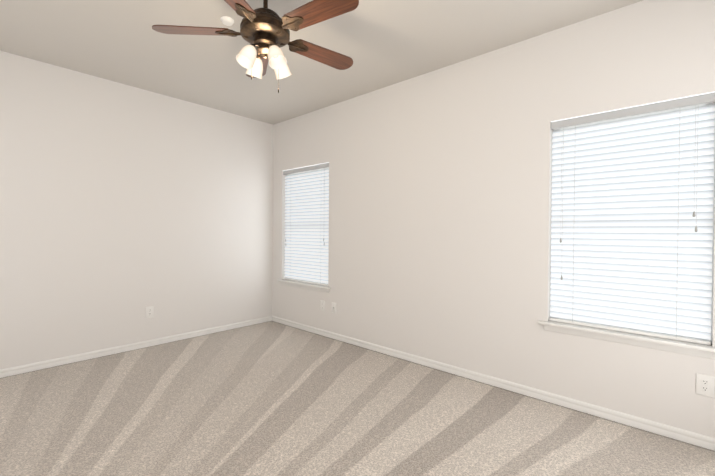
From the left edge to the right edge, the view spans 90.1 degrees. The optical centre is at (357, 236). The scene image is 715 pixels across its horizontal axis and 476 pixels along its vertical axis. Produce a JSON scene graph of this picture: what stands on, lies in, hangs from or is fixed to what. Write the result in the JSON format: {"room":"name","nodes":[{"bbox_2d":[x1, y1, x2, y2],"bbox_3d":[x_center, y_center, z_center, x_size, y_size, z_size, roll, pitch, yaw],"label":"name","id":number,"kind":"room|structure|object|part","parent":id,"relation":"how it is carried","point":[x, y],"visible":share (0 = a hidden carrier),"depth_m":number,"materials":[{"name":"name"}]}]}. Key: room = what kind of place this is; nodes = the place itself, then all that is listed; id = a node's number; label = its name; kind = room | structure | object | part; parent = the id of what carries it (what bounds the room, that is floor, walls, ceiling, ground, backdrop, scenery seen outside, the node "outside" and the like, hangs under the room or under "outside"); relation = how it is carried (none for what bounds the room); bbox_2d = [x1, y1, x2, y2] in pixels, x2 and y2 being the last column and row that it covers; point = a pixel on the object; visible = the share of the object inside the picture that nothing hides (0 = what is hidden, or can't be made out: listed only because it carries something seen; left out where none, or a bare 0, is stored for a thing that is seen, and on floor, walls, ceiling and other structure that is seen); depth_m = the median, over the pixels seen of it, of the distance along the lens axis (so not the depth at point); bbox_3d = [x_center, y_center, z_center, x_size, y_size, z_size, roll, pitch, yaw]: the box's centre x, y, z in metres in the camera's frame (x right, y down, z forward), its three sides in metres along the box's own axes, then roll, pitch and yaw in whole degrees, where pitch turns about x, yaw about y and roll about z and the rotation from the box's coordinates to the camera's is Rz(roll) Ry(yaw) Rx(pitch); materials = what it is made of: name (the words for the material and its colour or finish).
{"room":"empty bedroom","nodes":[
{"label":"empty bedroom","id":0,"kind":"room"},
{"bbox_2d":[0,51,272,368],"bbox_3d":[-2.363,-0.184,3.796,0.140,2.740,3.640,1,1,42],"label":"wall","id":1,"kind":"structure","parent":0,"point":[123,207],"depth_m":3.63,"materials":[{"name":"white paint"}]},
{"bbox_2d":[0,316,271,377],"bbox_3d":[-2.316,1.153,3.758,0.012,0.068,3.300,1,1,42],"label":"baseboard","id":2,"kind":"structure","parent":1,"relation":"attached to","point":[21,369],"depth_m":3.63,"materials":[{"name":"white paint"}]},
{"bbox_2d":[146,306,153,317],"bbox_3d":[-2.237,0.819,3.843,0.009,0.124,0.078,1,1,42],"label":"outlet","id":3,"kind":"object","parent":1,"relation":"attached to","point":[150,312],"visible":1,"depth_m":3.85,"materials":[{"name":"white plastic"}]},
{"bbox_2d":[0,0,642,124],"bbox_3d":[-0.554,-1.583,2.161,4.980,0.120,3.640,1,1,42],"label":"ceiling","id":4,"kind":"structure","parent":0,"point":[383,43],"depth_m":2.81,"materials":[{"name":"grey paint"}]},
{"bbox_2d":[220,16,233,25],"bbox_3d":[-0.921,-1.517,2.527,0.092,0.026,0.092,1,1,42],"label":"smoke detector","id":5,"kind":"object","parent":4,"relation":"attached to","point":[227,21],"visible":0.96,"depth_m":2.50,"materials":[{"name":"white plastic"}]},
{"bbox_2d":[152,0,358,92],"bbox_3d":[-0.521,-1.202,2.175,1.253,0.642,1.252,1,1,42],"label":"ceiling fan","id":6,"kind":"object","parent":4,"relation":"hanging from","point":[264,32],"visible":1,"depth_m":2.10,"materials":[{"name":"brown wood"}]},
{"bbox_3d":[-0.993,-1.236,2.147,0.457,0.006,0.147,0,13,-3],"label":"blade","id":7,"kind":"part","parent":6,"relation":"part of","materials":[{"name":"brown wood"}]},
{"bbox_3d":[-0.671,-1.230,1.752,0.147,0.006,0.457,13,4,14],"label":"blade","id":8,"kind":"part","parent":6,"relation":"part of","materials":[{"name":"brown wood"}]},
{"bbox_3d":[-0.717,-1.239,2.575,0.147,0.006,0.457,-13,5,-21],"label":"blade","id":9,"kind":"part","parent":6,"relation":"part of","materials":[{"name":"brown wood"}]},
{"bbox_3d":[-0.562,-1.057,2.173,0.367,0.132,0.367,1,1,42],"label":"lamp shade","id":10,"kind":"part","parent":6,"relation":"part of","materials":[{"name":"white glass"}]},
{"bbox_3d":[-0.196,-1.228,1.937,0.457,0.006,0.147,1,-11,33],"label":"blade","id":11,"kind":"part","parent":6,"relation":"part of","materials":[{"name":"brown wood"}]},
{"label":"blade","id":12,"kind":"part","parent":6,"relation":"part of","materials":[{"name":"brown wood"}]},
{"bbox_2d":[0,321,714,475],"bbox_3d":[-0.576,1.276,2.190,4.980,0.120,3.640,1,1,42],"label":"floor","id":13,"kind":"structure","parent":0,"point":[271,398],"depth_m":2.34,"materials":[{"name":"carpet"}]},
{"bbox_2d":[272,0,714,437],"bbox_3d":[0.607,-0.158,3.475,4.700,2.740,0.140,1,1,42],"label":"wall","id":14,"kind":"structure","parent":0,"point":[440,210],"depth_m":2.96,"materials":[{"name":"white paint"}]},
{"bbox_2d":[277,279,330,292],"bbox_3d":[-0.675,0.632,4.570,1.030,0.069,0.123,1,1,42],"label":"window sill","id":15,"kind":"structure","parent":14,"relation":"attached to","point":[316,287],"depth_m":4.50,"materials":[{"name":"white paint"}]},
{"bbox_2d":[287,168,328,283],"bbox_3d":[-0.609,-0.143,4.628,0.920,1.482,0.055,1,1,42],"label":"window","id":16,"kind":"structure","parent":14,"relation":"in","point":[319,183],"depth_m":4.63,"materials":[{"name":"white plastic"}]},
{"bbox_2d":[283,162,328,285],"bbox_3d":[-0.660,-0.144,4.572,0.914,1.478,0.082,1,1,42],"label":"window blind","id":17,"kind":"object","parent":16,"relation":"attached to","point":[306,231],"visible":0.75,"depth_m":4.56,"materials":[{"name":"white plastic"}]},
{"bbox_2d":[332,302,335,312],"bbox_3d":[-0.279,0.837,4.171,0.078,0.124,0.017,1,1,42],"label":"outlet plate","id":18,"kind":"object","parent":14,"relation":"attached to","point":[333,307],"visible":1,"depth_m":4.17,"materials":[{"name":"white plastic"}]},
{"bbox_2d":[272,316,714,450],"bbox_3d":[0.545,1.178,3.432,4.700,0.068,0.013,1,1,42],"label":"baseboard","id":19,"kind":"structure","parent":14,"relation":"attached to","point":[696,439],"depth_m":2.69,"materials":[{"name":"white paint"}]},
{"bbox_2d":[538,320,714,358],"bbox_3d":[1.753,0.673,2.381,0.981,0.069,0.123,1,1,42],"label":"window sill","id":20,"kind":"structure","parent":14,"relation":"attached to","point":[683,347],"depth_m":2.30,"materials":[{"name":"white paint"}]},
{"bbox_2d":[551,103,714,343],"bbox_3d":[1.819,-0.102,2.439,0.871,1.482,0.055,1,1,42],"label":"window","id":21,"kind":"structure","parent":14,"relation":"in","point":[713,202],"depth_m":2.20,"materials":[{"name":"white plastic"}]},
{"bbox_2d":[549,92,714,344],"bbox_3d":[1.768,-0.103,2.383,0.865,1.478,0.082,1,1,42],"label":"window blind","id":22,"kind":"object","parent":21,"relation":"attached to","point":[631,239],"visible":0.9,"depth_m":2.34,"materials":[{"name":"white plastic"}]},
{"bbox_2d":[696,373,714,397],"bbox_3d":[2.036,0.874,2.090,0.078,0.124,0.009,1,1,42],"label":"electrical outlet","id":23,"kind":"object","parent":14,"relation":"attached to","point":[705,385],"visible":1,"depth_m":2.09,"materials":[{"name":"white plastic"}]},
{"label":"outside","id":24,"kind":"structure","parent":0,"visible":0},
{"bbox_2d":[295,113,701,188],"bbox_3d":[1.163,-0.290,4.090,6.700,4.000,0.001,1,1,42],"label":"sky","id":25,"kind":"structure","parent":24,"point":[606,140],"depth_m":3.03,"materials":[{"name":"white"}]}
]}

